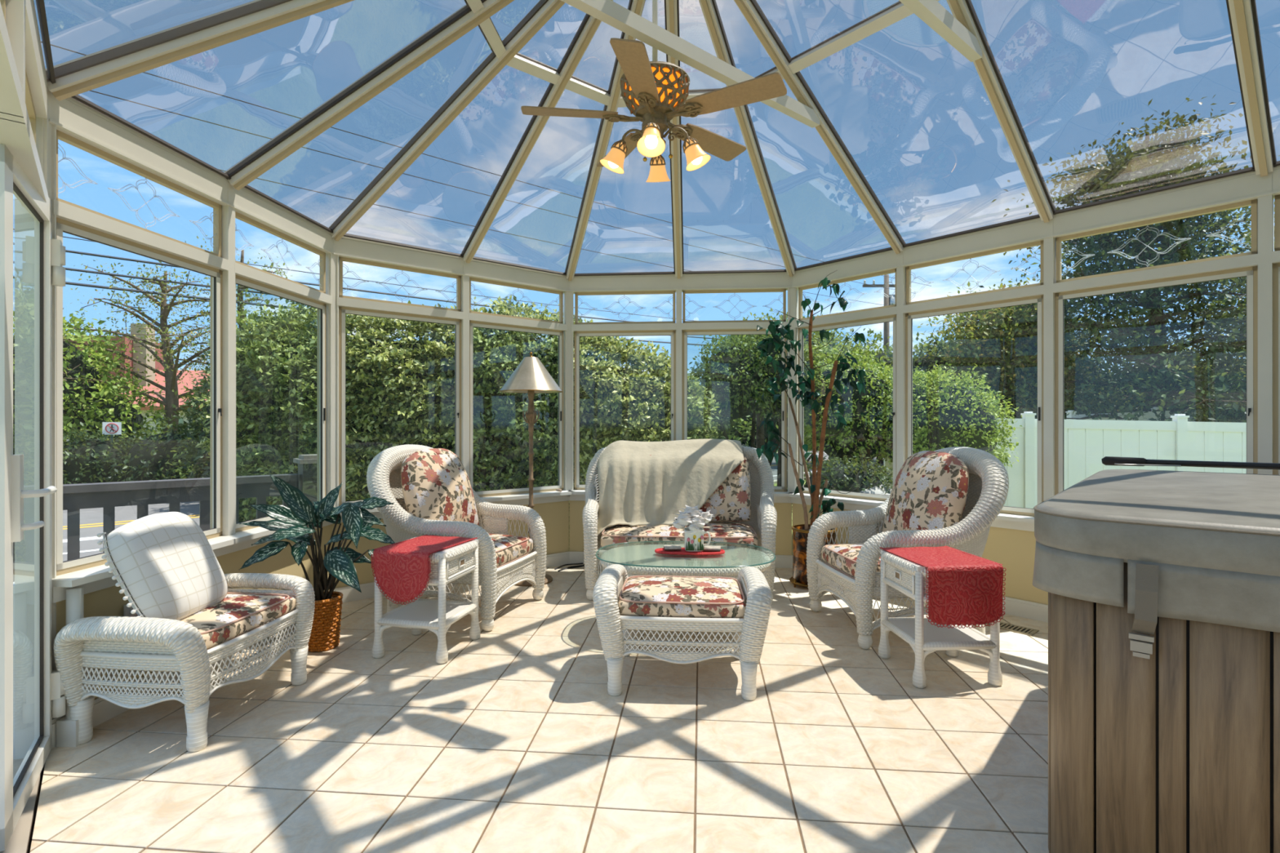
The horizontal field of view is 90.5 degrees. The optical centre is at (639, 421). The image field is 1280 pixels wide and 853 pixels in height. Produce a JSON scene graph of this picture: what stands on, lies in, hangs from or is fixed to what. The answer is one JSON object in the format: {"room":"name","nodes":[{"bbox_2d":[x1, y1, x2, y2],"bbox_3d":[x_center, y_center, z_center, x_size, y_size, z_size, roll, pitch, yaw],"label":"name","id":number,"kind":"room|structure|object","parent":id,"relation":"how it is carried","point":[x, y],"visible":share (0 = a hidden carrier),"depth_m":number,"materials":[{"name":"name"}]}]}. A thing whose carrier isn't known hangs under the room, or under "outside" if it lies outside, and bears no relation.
{"room":"sunroom","nodes":[
{"label":"sunroom","id":0,"kind":"room"},
{"bbox_2d":[0,0,25,124],"bbox_3d":[-1.672,-1.035,1.661,0.085,0.466,0.052,0,0,-40],"label":"post","id":1,"kind":"object","parent":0,"point":[15,9],"visible":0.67,"depth_m":1.66,"materials":[{"name":"metal"}]},
{"bbox_2d":[14,89,56,768],"bbox_3d":[-2.298,0.051,2.415,0.094,2.638,0.075,0,0,-18],"label":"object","id":2,"kind":"structure","parent":0,"point":[46,132],"depth_m":2.38,"materials":[{"name":"metal"}]},
{"bbox_2d":[0,143,65,851],"bbox_3d":[-2.023,0.202,2.139,0.124,2.073,0.720,0,0,-35],"label":"door","id":3,"kind":"structure","parent":2,"relation":"attached to","point":[49,253],"depth_m":2.10,"materials":[{"name":"beige"}]},
{"bbox_2d":[25,0,48,118],"bbox_3d":[-0.744,-1.219,0.547,0.100,0.144,4.833,0,0,-40],"label":"beam","id":4,"kind":"structure","parent":0,"point":[34,61],"depth_m":2.08,"materials":[{"name":"metal"}]},
{"bbox_2d":[0,0,23,116],"bbox_3d":[-1.355,-0.975,1.297,0.072,0.345,0.927,0,0,-40],"label":"window","id":5,"kind":"structure","parent":4,"relation":"attached to","point":[11,95],"depth_m":1.51,"materials":[{"name":"metal"}]},
{"bbox_2d":[0,68,48,207],"bbox_3d":[-1.978,-0.975,2.035,0.072,0.345,0.927,0,0,-40],"label":"window","id":6,"kind":"structure","parent":4,"relation":"attached to","point":[19,138],"depth_m":1.91,"materials":[{"name":"metal"}]},
{"bbox_2d":[13,524,333,759],"bbox_3d":[-2.288,1.300,3.398,0.200,1.340,1.933,0,0,5],"label":"wall","id":7,"kind":"structure","parent":0,"point":[108,602],"depth_m":3.38,"materials":[{"name":"beige paint"}]},
{"bbox_2d":[0,758,44,852],"bbox_3d":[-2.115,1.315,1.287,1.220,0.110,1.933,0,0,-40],"label":"door frame","id":8,"kind":"structure","parent":7,"relation":"in","point":[20,841],"depth_m":2.00,"materials":[{"name":"metal"}]},
{"bbox_2d":[56,586,93,746],"bbox_3d":[-2.205,0.950,2.475,0.075,0.600,0.075,0,0,0],"label":"trim","id":9,"kind":"structure","parent":7,"relation":"attached to","point":[67,729],"depth_m":2.45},
{"bbox_2d":[51,129,229,576],"bbox_3d":[-2.262,-0.271,2.911,0.083,1.752,0.927,0,0,5],"label":"window","id":10,"kind":"structure","parent":7,"relation":"in","point":[73,219],"depth_m":2.88,"materials":[{"name":"metal"}]},
{"bbox_2d":[51,589,334,748],"bbox_3d":[-2.175,1.197,3.389,0.016,0.106,1.933,0,0,5],"label":"baseboard","id":11,"kind":"structure","parent":7,"relation":"attached to","point":[104,710],"depth_m":2.65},
{"bbox_2d":[52,512,342,603],"bbox_3d":[-2.163,0.649,3.388,0.160,0.088,1.933,0,0,5],"label":"sill","id":12,"kind":"structure","parent":7,"relation":"attached to","point":[97,578],"depth_m":2.63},
{"bbox_2d":[222,182,235,535],"bbox_3d":[-2.223,-0.332,3.393,0.085,1.873,0.052,0,0,5],"label":"post","id":13,"kind":"object","parent":12,"relation":"on","point":[228,211],"visible":0.5,"depth_m":3.37,"materials":[{"name":"metal"}]},
{"bbox_2d":[234,211,332,533],"bbox_3d":[-2.181,-0.271,3.874,0.083,1.752,0.927,0,0,5],"label":"window","id":14,"kind":"structure","parent":7,"relation":"in","point":[246,275],"depth_m":4.17,"materials":[{"name":"metal"}]},
{"bbox_2d":[48,88,334,254],"bbox_3d":[-2.228,-1.219,3.393,0.110,0.144,1.933,0,0,5],"label":"beam","id":15,"kind":"structure","parent":0,"point":[71,117],"depth_m":2.99,"materials":[{"name":"metal"}]},
{"bbox_2d":[333,500,568,588],"bbox_3d":[-1.431,1.300,5.056,1.933,1.340,0.200,0,0,-40],"label":"wall","id":16,"kind":"structure","parent":0,"point":[554,515],"depth_m":5.43,"materials":[{"name":"beige paint"}]},
{"bbox_2d":[336,256,463,506],"bbox_3d":[-1.757,-0.271,4.694,0.927,1.752,0.083,0,0,-40],"label":"window","id":17,"kind":"structure","parent":16,"relation":"in","point":[347,304],"depth_m":4.61,"materials":[{"name":"metal"}]},
{"bbox_2d":[334,551,569,603],"bbox_3d":[-1.358,1.197,4.970,1.933,0.106,0.016,0,0,-40],"label":"baseboard","id":18,"kind":"structure","parent":16,"relation":"attached to","point":[349,593],"depth_m":4.49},
{"bbox_2d":[340,489,573,522],"bbox_3d":[-1.350,0.649,4.960,1.933,0.088,0.160,0,0,-40],"label":"sill","id":19,"kind":"structure","parent":16,"relation":"attached to","point":[548,496],"depth_m":5.26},
{"bbox_2d":[325,237,338,507],"bbox_3d":[-2.133,-0.332,4.369,0.094,1.873,0.075,0,0,27],"label":"post","id":20,"kind":"object","parent":19,"relation":"on","point":[331,260],"visible":0.52,"depth_m":4.34,"materials":[{"name":"metal"}]},
{"bbox_2d":[460,259,469,479],"bbox_3d":[-1.389,-0.332,5.006,0.052,1.873,0.085,0,0,-40],"label":"post","id":21,"kind":"object","parent":19,"relation":"on","point":[464,279],"visible":0.5,"depth_m":4.97,"materials":[{"name":"metal"}]},
{"bbox_2d":[563,280,573,490],"bbox_3d":[-0.635,-0.332,5.633,0.075,1.873,0.094,0,0,-18],"label":"post","id":22,"kind":"object","parent":19,"relation":"on","point":[568,296],"visible":0.93,"depth_m":5.60,"materials":[{"name":"metal"}]},
{"bbox_2d":[468,276,567,497],"bbox_3d":[-1.018,-0.271,5.317,0.927,1.752,0.083,0,0,-40],"label":"window","id":23,"kind":"structure","parent":16,"relation":"in","point":[477,319],"depth_m":5.31,"materials":[{"name":"metal"}]},
{"bbox_2d":[333,235,569,293],"bbox_3d":[-1.392,-1.219,5.010,1.933,0.144,0.110,0,0,-40],"label":"beam","id":24,"kind":"structure","parent":0,"point":[346,246],"depth_m":4.85,"materials":[{"name":"metal"}]},
{"bbox_2d":[30,564,1048,852],"bbox_3d":[0.948,1.310,2.237,4.667,0.121,7.167,0,0,-40],"label":"floor","id":25,"kind":"structure","parent":0,"point":[517,742],"depth_m":2.38,"materials":[{"name":"tile"}]},
{"bbox_2d":[53,573,315,752],"bbox_3d":[-1.907,0.997,2.757,0.586,0.507,0.835,0,0,6],"label":"wicker chair","id":26,"kind":"object","parent":25,"relation":"on","point":[134,646],"visible":0.94,"depth_m":2.45,"materials":[{"name":"white"}]},
{"bbox_2d":[96,511,231,620],"bbox_3d":[-1.995,0.618,2.676,0.305,0.444,0.504,0,0,6],"label":"throw pillow","id":27,"kind":"object","parent":26,"relation":"on","point":[165,565],"visible":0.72,"depth_m":2.58,"materials":[{"name":"fabric"}]},
{"bbox_2d":[133,594,296,648],"bbox_3d":[-1.907,0.863,2.757,0.500,0.125,0.600,0,0,6],"label":"cushion","id":28,"kind":"object","parent":26,"relation":"on","point":[224,620],"depth_m":2.72,"materials":[{"name":"fabric"}]},
{"bbox_2d":[239,472,395,652],"bbox_3d":[-1.707,0.757,3.465,0.754,0.980,0.571,0,0,0],"label":"leafy plant","id":29,"kind":"object","parent":25,"relation":"on","point":[295,523],"visible":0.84,"depth_m":3.43,"materials":[{"name":"green plant"}]},
{"bbox_2d":[307,591,342,652],"bbox_3d":[-1.766,1.106,3.520,0.216,0.282,0.216,0,0,0],"label":"basket","id":30,"kind":"object","parent":25,"relation":"on","point":[325,635],"depth_m":3.45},
{"bbox_2d":[372,537,479,664],"bbox_3d":[-1.170,0.965,3.512,0.450,0.570,0.450,0,0,12],"label":"end table","id":31,"kind":"object","parent":25,"relation":"on","point":[450,564],"visible":0.54,"depth_m":3.37,"materials":[{"name":"white paint"}]},
{"bbox_2d":[371,534,477,604],"bbox_3d":[-1.174,0.807,3.500,0.363,0.273,0.472,0,0,17],"label":"table runner","id":32,"kind":"object","parent":31,"relation":"on","point":[401,570],"visible":1,"depth_m":3.30,"materials":[{"name":"red fabric"}]},
{"bbox_2d":[382,600,470,622],"bbox_3d":[-1.170,1.052,3.512,0.350,0.012,0.350,0,0,12],"label":"shelf","id":33,"kind":"object","parent":31,"relation":"attached to","point":[416,611],"depth_m":3.49,"materials":[{"name":"white paint"}]},
{"bbox_2d":[366,444,546,631],"bbox_3d":[-1.214,0.703,4.239,0.954,1.095,0.979,0,0,16],"label":"wicker armchair","id":34,"kind":"object","parent":25,"relation":"on","point":[430,490],"visible":0.88,"depth_m":4.06,"materials":[{"name":"white"}]},
{"bbox_2d":[400,448,479,524],"bbox_3d":[-1.353,0.476,4.280,0.324,0.589,0.644,0,0,16],"label":"cushion","id":35,"kind":"object","parent":34,"relation":"on","point":[436,485],"depth_m":4.11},
{"bbox_2d":[488,533,533,567],"bbox_3d":[-1.101,0.853,4.206,0.600,0.181,0.595,0,0,16],"label":"seat cushion","id":36,"kind":"object","parent":34,"relation":"on","point":[508,548],"depth_m":4.16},
{"bbox_2d":[498,351,562,586],"bbox_3d":[-0.855,0.350,4.980,0.496,1.800,0.496,0,0,0],"label":"floor lamp","id":37,"kind":"object","parent":25,"relation":"on","point":[531,377],"visible":0.8,"depth_m":4.90,"materials":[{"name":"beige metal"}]},
{"bbox_2d":[582,445,777,600],"bbox_3d":[0.295,0.715,4.826,1.502,1.070,0.943,0,0,4],"label":"wicker loveseat","id":38,"kind":"object","parent":25,"relation":"on","point":[744,511],"visible":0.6,"depth_m":4.66,"materials":[{"name":"white"}]},
{"bbox_2d":[594,439,743,536],"bbox_3d":[0.225,0.519,4.974,1.164,0.758,0.702,0,0,4],"label":"throw blanket","id":39,"kind":"object","parent":38,"relation":"on","point":[637,487],"visible":0.99,"depth_m":4.84,"materials":[{"name":"white fabric"}]},
{"bbox_2d":[600,522,758,550],"bbox_3d":[0.288,0.853,4.712,1.125,0.181,0.600,0,0,3],"label":"seat cushion","id":40,"kind":"object","parent":38,"relation":"on","point":[719,532],"depth_m":4.46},
{"bbox_2d":[699,457,751,521],"bbox_3d":[0.580,0.516,4.943,0.549,0.513,0.280,0,0,3],"label":"cushion","id":41,"kind":"object","parent":38,"relation":"on","point":[731,500],"depth_m":4.82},
{"bbox_2d":[592,564,772,701],"bbox_3d":[0.207,0.997,3.137,0.835,0.507,0.586,0,0,4],"label":"wicker ottoman","id":42,"kind":"object","parent":25,"relation":"on","point":[741,606],"visible":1,"depth_m":2.89,"materials":[{"name":"white"}]},
{"bbox_2d":[617,576,746,618],"bbox_3d":[0.207,0.863,3.137,0.600,0.125,0.500,0,0,4],"label":"cushion","id":43,"kind":"object","parent":42,"relation":"on","point":[638,597],"depth_m":2.95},
{"bbox_2d":[595,541,775,579],"bbox_3d":[0.270,1.020,3.830,1.082,0.460,0.767,0,0,4],"label":"coffee table","id":44,"kind":"object","parent":25,"relation":"on","point":[637,560],"visible":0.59,"depth_m":3.67,"materials":[{"name":"clear glass"}]},
{"bbox_2d":[654,547,724,555],"bbox_3d":[0.300,0.782,3.828,0.424,0.018,0.158,0,0,3],"label":"tray","id":45,"kind":"object","parent":44,"relation":"on","point":[661,550],"visible":0.66,"depth_m":3.77,"materials":[{"name":"red"}]},
{"bbox_2d":[670,505,714,551],"bbox_3d":[0.317,0.638,3.823,0.268,0.265,0.182,0,0,1],"label":"flower arrangement","id":46,"kind":"object","parent":45,"relation":"on","point":[692,517],"visible":1,"depth_m":3.77,"materials":[{"name":"white ceramic"}]},
{"bbox_2d":[684,527,704,551],"bbox_3d":[0.325,0.709,3.822,0.120,0.123,0.120,0,0,1],"label":"cup","id":47,"kind":"object","parent":45,"relation":"on","point":[693,537],"depth_m":3.76,"materials":[{"name":"white ceramic"}]},
{"bbox_2d":[755,270,866,587],"bbox_3d":[1.300,0.041,4.832,0.896,2.419,0.433,0,0,0],"label":"ficus plant","id":48,"kind":"object","parent":25,"relation":"on","point":[800,531],"visible":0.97,"depth_m":4.78,"materials":[{"name":"green plant"}]},
{"bbox_2d":[806,446,1008,648],"bbox_3d":[1.614,0.703,3.888,0.954,1.095,0.979,0,0,-7],"label":"wicker armchair","id":49,"kind":"object","parent":25,"relation":"on","point":[952,497],"visible":0.8,"depth_m":3.67,"materials":[{"name":"white"}]},
{"bbox_2d":[821,542,880,577],"bbox_3d":[1.497,0.853,3.874,0.600,0.181,0.595,0,0,-7],"label":"seat cushion","id":50,"kind":"object","parent":49,"relation":"on","point":[842,557],"depth_m":3.87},
{"bbox_2d":[882,450,968,532],"bbox_3d":[1.758,0.476,3.905,0.324,0.589,0.644,0,0,-7],"label":"cushion","id":51,"kind":"object","parent":49,"relation":"on","point":[930,490],"depth_m":3.73,"materials":[{"name":"fabric"}]},
{"bbox_2d":[878,549,1002,688],"bbox_3d":[1.492,0.965,3.191,0.450,0.570,0.450,0,0,-4],"label":"end table","id":52,"kind":"object","parent":25,"relation":"on","point":[908,577],"visible":0.44,"depth_m":3.05,"materials":[{"name":"white paint"}]},
{"bbox_2d":[888,618,988,641],"bbox_3d":[1.492,1.052,3.191,0.350,0.012,0.350,0,0,-4],"label":"shelf","id":53,"kind":"object","parent":52,"relation":"attached to","point":[933,633],"depth_m":3.15,"materials":[{"name":"white paint"}]},
{"bbox_2d":[879,546,1006,628],"bbox_3d":[1.493,0.816,3.178,0.398,0.290,0.472,0,0,-6],"label":"table runner","id":54,"kind":"object","parent":52,"relation":"on","point":[964,588],"visible":1,"depth_m":2.95,"materials":[{"name":"red fabric"}]},
{"bbox_2d":[1032,469,1279,852],"bbox_3d":[2.453,0.730,1.751,2.130,1.040,2.031,0,0,41],"label":"hot tub","id":55,"kind":"object","parent":25,"relation":"on","point":[1176,749],"depth_m":1.53,"materials":[{"name":"brown"}]},
{"bbox_2d":[1101,456,1279,470],"bbox_3d":[2.823,0.565,2.136,2.147,0.779,1.056,0,0,41],"label":"bar","id":56,"kind":"object","parent":55,"relation":"on","point":[1107,460],"visible":1,"depth_m":3.00,"materials":[{"name":"black"}]},
{"bbox_2d":[35,0,1279,280],"bbox_3d":[0.952,-2.031,2.232,4.725,1.587,7.238,0,0,-40],"label":"ceiling","id":57,"kind":"structure","parent":0,"point":[962,29],"depth_m":3.46,"materials":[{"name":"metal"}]},
{"bbox_2d":[520,0,786,182],"bbox_3d":[0.047,-1.970,3.172,1.259,1.410,1.277,0,0,0],"label":"ceiling fan","id":58,"kind":"object","parent":57,"relation":"hanging from","point":[655,92],"visible":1,"depth_m":3.09,"materials":[{"name":"wood"}]},
{"bbox_2d":[568,500,791,555],"bbox_3d":[0.348,1.300,5.622,1.933,1.340,0.200,0,0,5],"label":"wall","id":59,"kind":"structure","parent":0,"point":[784,510],"depth_m":5.45,"materials":[{"name":"beige paint"}]},
{"bbox_2d":[571,290,676,489],"bbox_3d":[-0.139,-0.271,5.597,0.927,1.752,0.083,0,0,5],"label":"window","id":60,"kind":"structure","parent":59,"relation":"in","point":[614,328],"depth_m":5.58,"materials":[{"name":"metal"}]},
{"bbox_2d":[568,489,793,502],"bbox_3d":[0.337,0.649,5.498,1.933,0.088,0.160,0,0,5],"label":"sill","id":61,"kind":"structure","parent":59,"relation":"attached to","point":[576,495],"depth_m":5.43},
{"bbox_2d":[675,276,682,440],"bbox_3d":[0.342,-0.332,5.558,0.052,1.873,0.085,0,0,5],"label":"post","id":62,"kind":"object","parent":61,"relation":"on","point":[678,281],"visible":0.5,"depth_m":5.51,"materials":[{"name":"metal"}]},
{"bbox_2d":[681,288,789,492],"bbox_3d":[0.824,-0.271,5.516,0.927,1.752,0.083,0,0,5],"label":"window","id":63,"kind":"structure","parent":59,"relation":"in","point":[736,326],"depth_m":5.50,"materials":[{"name":"metal"}]},
{"bbox_2d":[569,271,791,293],"bbox_3d":[0.343,-1.219,5.563,1.933,0.144,0.110,0,0,5],"label":"beam","id":64,"kind":"structure","parent":0,"point":[776,280],"depth_m":5.51,"materials":[{"name":"metal"}]},
{"bbox_2d":[844,328,964,463],"bbox_3d":[10.933,-1.168,27.063,8.334,5.936,5.759,0,0,-6],"label":"tree","id":65,"kind":"object","parent":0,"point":[878,335],"visible":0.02,"depth_m":26.44,"materials":[{"name":"green plant"}]},
{"bbox_2d":[792,502,1048,604],"bbox_3d":[3.253,1.300,3.288,0.200,1.340,5.800,0,0,-40],"label":"wall","id":66,"kind":"structure","parent":0,"point":[1015,549],"depth_m":4.12,"materials":[{"name":"beige paint"}]},
{"bbox_2d":[793,268,897,501],"bbox_3d":[1.643,-0.271,5.092,0.083,1.752,0.927,0,0,-40],"label":"window","id":67,"kind":"structure","parent":66,"relation":"in","point":[887,313],"depth_m":5.05,"materials":[{"name":"metal"}]},
{"bbox_2d":[787,492,1034,531],"bbox_3d":[3.157,0.649,3.208,0.160,0.088,5.800,0,0,-40],"label":"sill","id":68,"kind":"structure","parent":66,"relation":"attached to","point":[1015,522],"depth_m":4.79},
{"bbox_2d":[787,276,798,492],"bbox_3d":[1.318,-0.332,5.468,0.075,1.873,0.094,0,0,27],"label":"post","id":69,"kind":"object","parent":68,"relation":"on","point":[793,293],"visible":0.64,"depth_m":5.44,"materials":[{"name":"metal"}]},
{"bbox_2d":[896,249,906,476],"bbox_3d":[1.956,-0.332,4.723,0.085,1.873,0.052,0,0,-40],"label":"post","id":70,"kind":"object","parent":68,"relation":"on","point":[900,271],"visible":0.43,"depth_m":4.69,"materials":[{"name":"metal"}]},
{"bbox_2d":[1043,218,1056,501],"bbox_3d":[2.580,-0.332,3.985,0.085,1.873,0.052,0,0,-40],"label":"post","id":71,"kind":"object","parent":68,"relation":"on","point":[1049,243],"visible":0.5,"depth_m":3.96,"materials":[{"name":"metal"}]},
{"bbox_2d":[1257,172,1274,474],"bbox_3d":[3.203,-0.332,3.246,0.085,1.873,0.052,0,0,-40],"label":"post","id":72,"kind":"object","parent":68,"relation":"on","point":[1265,203],"visible":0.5,"depth_m":3.22,"materials":[{"name":"metal"}]},
{"bbox_2d":[791,555,1048,622],"bbox_3d":[3.166,1.197,3.215,0.016,0.106,5.800,0,0,-40],"label":"baseboard","id":73,"kind":"structure","parent":66,"relation":"attached to","point":[1014,606],"depth_m":4.04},
{"bbox_2d":[902,240,1044,516],"bbox_3d":[2.267,-0.271,4.353,0.083,1.752,0.927,0,0,-40],"label":"window","id":74,"kind":"structure","parent":66,"relation":"in","point":[1029,294],"depth_m":4.26,"materials":[{"name":"metal"}]},
{"bbox_2d":[1052,199,1259,495],"bbox_3d":[2.890,-0.271,3.615,0.083,1.752,0.927,0,0,-40],"label":"window","id":75,"kind":"structure","parent":66,"relation":"in","point":[1246,264],"depth_m":3.53,"materials":[{"name":"metal"}]},
{"bbox_2d":[1270,194,1279,475],"bbox_3d":[3.514,-0.271,2.876,0.083,1.752,0.927,0,0,-40],"label":"window","id":76,"kind":"structure","parent":66,"relation":"in","point":[1274,255],"depth_m":3.21,"materials":[{"name":"metal"}]},
{"bbox_2d":[791,165,1279,288],"bbox_3d":[3.207,-1.219,3.249,0.110,0.144,5.800,0,0,-40],"label":"beam","id":77,"kind":"structure","parent":0,"point":[1243,187],"depth_m":3.88,"materials":[{"name":"metal"}]},
{"label":"outside","id":78,"kind":"structure","parent":0,"visible":0},
{"bbox_2d":[13,275,715,346],"bbox_3d":[-11.893,-4.223,21.561,56.004,0.781,0.073,0,0,-41],"label":"overhead line","id":79,"kind":"object","parent":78,"point":[66,282],"visible":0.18,"depth_m":19.32,"materials":[{"name":"grey metal"}]},
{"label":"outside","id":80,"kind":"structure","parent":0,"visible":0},
{"bbox_2d":[128,448,884,555],"bbox_3d":[0.000,1.850,50.000,280.000,0.100,220.000,0,0,0],"label":"lawn","id":81,"kind":"structure","parent":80,"point":[879,476],"depth_m":17.97,"materials":[{"name":"green plant"}]},
{"bbox_2d":[13,308,177,448],"bbox_3d":[-18.293,-1.006,18.675,7.515,5.615,5.075,0,0,13],"label":"tree","id":82,"kind":"object","parent":81,"relation":"on","point":[95,397],"visible":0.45,"depth_m":18.41,"materials":[{"name":"green plant"}]},
{"bbox_2d":[62,422,137,484],"bbox_3d":[-14.858,1.024,17.456,3.295,2.051,2.278,0,0,-20],"label":"shrub","id":83,"kind":"object","parent":81,"relation":"on","point":[84,460],"visible":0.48,"depth_m":16.91,"materials":[{"name":"green plant"}]},
{"bbox_2d":[62,323,210,439],"bbox_3d":[-31.021,-2.200,42.356,31.200,8.000,9.444,0,0,-7],"label":"house","id":84,"kind":"structure","parent":81,"relation":"on","point":[155,364],"depth_m":40.00,"materials":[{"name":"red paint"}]},
{"bbox_2d":[95,414,199,482],"bbox_3d":[-12.834,0.908,17.725,3.848,2.279,2.643,0,0,-13],"label":"shrub","id":85,"kind":"object","parent":81,"relation":"on","point":[148,455],"visible":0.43,"depth_m":16.94,"materials":[{"name":"green plant"}]},
{"bbox_2d":[62,254,257,432],"bbox_3d":[-14.953,-1.801,19.983,7.884,7.244,7.021,0,0,12],"label":"bare tree","id":86,"kind":"object","parent":81,"relation":"on","point":[171,379],"visible":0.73,"depth_m":19.86,"materials":[{"name":"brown plant"}]},
{"bbox_2d":[127,235,306,417],"bbox_3d":[-13.062,-2.165,21.198,6.105,7.972,6.042,0,0,-11],"label":"pine","id":87,"kind":"object","parent":81,"relation":"on","point":[240,295],"visible":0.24,"depth_m":20.98,"materials":[{"name":"green plant"}]},
{"bbox_2d":[187,293,728,528],"bbox_3d":[-2.057,0.061,8.770,7.041,3.688,2.584,0,0,-11],"label":"hedge","id":88,"kind":"object","parent":81,"relation":"on","point":[402,392],"visible":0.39,"depth_m":8.10,"materials":[{"name":"green plant"}]},
{"bbox_2d":[687,334,833,490],"bbox_3d":[1.631,0.128,9.760,2.524,3.374,1.838,0,0,3],"label":"round shrub","id":89,"kind":"object","parent":81,"relation":"on","point":[736,374],"visible":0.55,"depth_m":9.30,"materials":[{"name":"green plant"}]},
{"bbox_2d":[718,412,819,450],"bbox_3d":[10.455,-0.144,40.252,74.534,6.362,14.100,0,0,0],"label":"bush","id":90,"kind":"object","parent":81,"relation":"on","point":[744,428],"visible":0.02,"depth_m":40.75,"materials":[{"name":"green plant"}]},
{"bbox_2d":[716,310,887,491],"bbox_3d":[3.975,-0.559,15.954,4.395,4.718,3.125,0,0,8],"label":"tree","id":91,"kind":"object","parent":81,"relation":"on","point":[817,333],"visible":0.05,"depth_m":15.72,"materials":[{"name":"green plant"}]},
{"bbox_2d":[777,339,893,466],"bbox_3d":[3.121,0.264,9.656,2.056,3.075,1.949,0,0,0],"label":"bush","id":92,"kind":"object","parent":81,"relation":"on","point":[864,423],"visible":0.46,"depth_m":9.12,"materials":[{"name":"green plant"}]},
{"bbox_2d":[786,448,893,520],"bbox_3d":[2.735,0.891,8.383,1.717,1.076,1.241,0,0,0],"label":"juniper","id":93,"kind":"object","parent":81,"relation":"on","point":[846,477],"visible":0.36,"depth_m":8.16,"materials":[{"name":"green plant"}]},
{"bbox_2d":[862,274,895,351],"bbox_3d":[13.600,-3.150,35.065,2.600,9.900,0.510,0,0,0],"label":"utility pole","id":94,"kind":"object","parent":81,"relation":"on","point":[889,300],"visible":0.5,"depth_m":34.91,"materials":[{"name":"brown wood"}]},
{"bbox_2d":[89,89,915,293],"bbox_3d":[-5.895,-6.673,16.263,56.001,0.726,0.021,0,0,-41],"label":"overhead line","id":95,"kind":"object","parent":94,"relation":"attached to","point":[91,90],"visible":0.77,"depth_m":15.80,"materials":[{"name":"grey metal"}]},
{"bbox_2d":[868,360,1022,467],"bbox_3d":[4.248,0.431,9.168,2.130,2.739,1.760,0,0,14],"label":"bush","id":96,"kind":"object","parent":81,"relation":"on","point":[946,415],"visible":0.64,"depth_m":8.68,"materials":[{"name":"green plant"}]},
{"bbox_2d":[916,267,1149,418],"bbox_3d":[11.747,-1.010,19.383,6.698,7.416,6.899,0,0,-22],"label":"tree","id":97,"kind":"object","parent":81,"relation":"on","point":[1002,343],"visible":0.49,"depth_m":18.56,"materials":[{"name":"green plant"}]},
{"bbox_2d":[871,322,1246,413],"bbox_3d":[15.853,-0.876,21.013,17.387,4.865,4.716,0,0,0],"label":"evergreens","id":98,"kind":"object","parent":81,"relation":"on","point":[925,361],"visible":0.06,"depth_m":20.40,"materials":[{"name":"green plant"}]},
{"bbox_2d":[884,411,1246,508],"bbox_3d":[8.000,0.800,9.400,8.318,2.000,0.160,0,0,11],"label":"vinyl fence","id":99,"kind":"object","parent":81,"relation":"on","point":[1086,442],"visible":0.31,"depth_m":9.54,"materials":[{"name":"white"}]},
{"bbox_2d":[946,93,1252,422],"bbox_3d":[13.997,-3.058,16.334,11.054,10.061,10.151,0,0,3],"label":"tree","id":100,"kind":"object","parent":81,"relation":"on","point":[1145,172],"visible":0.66,"depth_m":15.49,"materials":[{"name":"green plant"}]},
{"bbox_2d":[1065,406,1246,422],"bbox_3d":[14.550,0.610,16.600,8.309,2.380,0.160,0,0,-14],"label":"hedge","id":101,"kind":"object","parent":81,"relation":"on","point":[1148,415],"visible":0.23,"depth_m":16.16,"materials":[{"name":"green"}]},
{"bbox_2d":[1115,155,1279,422],"bbox_3d":[18.481,-3.035,15.668,10.342,9.716,9.330,0,0,-25],"label":"tree","id":102,"kind":"object","parent":81,"relation":"on","point":[1234,248],"visible":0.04,"depth_m":16.61,"materials":[{"name":"green plant"}]},
{"bbox_3d":[-3.000,1.575,2.750,1.800,0.450,4.500,0,0,0],"label":"deck","id":103,"kind":"object","parent":81,"relation":"on","visible":0},
{"bbox_2d":[62,473,300,560],"bbox_3d":[-3.000,0.839,4.220,1.306,0.912,0.130,0,0,-40],"label":"deck railing","id":104,"kind":"object","parent":103,"relation":"on","point":[106,495],"visible":0.33,"depth_m":4.05,"materials":[{"name":"paint"}]},
{"bbox_2d":[293,453,316,506],"bbox_3d":[-2.423,0.797,4.704,0.220,1.105,0.220,0,0,-40],"label":"railing post","id":105,"kind":"object","parent":103,"relation":"on","point":[307,464],"visible":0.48,"depth_m":4.62,"materials":[{"name":"paint"}]},
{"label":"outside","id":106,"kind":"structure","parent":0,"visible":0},
{"bbox_2d":[40,41,931,286],"bbox_3d":[-5.195,-7.023,15.963,56.001,0.726,0.021,0,0,-41],"label":"overhead line","id":107,"kind":"object","parent":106,"point":[41,42],"visible":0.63,"depth_m":15.27,"materials":[{"name":"grey metal"}]},
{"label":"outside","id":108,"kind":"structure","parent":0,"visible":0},
{"bbox_2d":[13,242,631,321],"bbox_3d":[-11.893,-5.123,21.561,56.003,0.772,0.064,0,0,-41],"label":"overhead line","id":109,"kind":"object","parent":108,"point":[66,251],"visible":0.37,"depth_m":22.68,"materials":[{"name":"grey metal"}]},
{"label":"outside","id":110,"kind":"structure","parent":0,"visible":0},
{"bbox_2d":[62,451,884,561],"bbox_3d":[-10.685,1.788,10.595,9.099,0.024,119.984,0,0,45],"label":"road","id":111,"kind":"structure","parent":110,"point":[91,519],"depth_m":11.84,"materials":[{"name":"asphalt"}]},
{"bbox_2d":[166,311,268,478],"bbox_3d":[-9.419,-0.515,15.463,3.458,4.539,3.246,0,0,-14],"label":"evergreen","id":112,"kind":"object","parent":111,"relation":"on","point":[191,455],"visible":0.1,"depth_m":14.80,"materials":[{"name":"green plant"}]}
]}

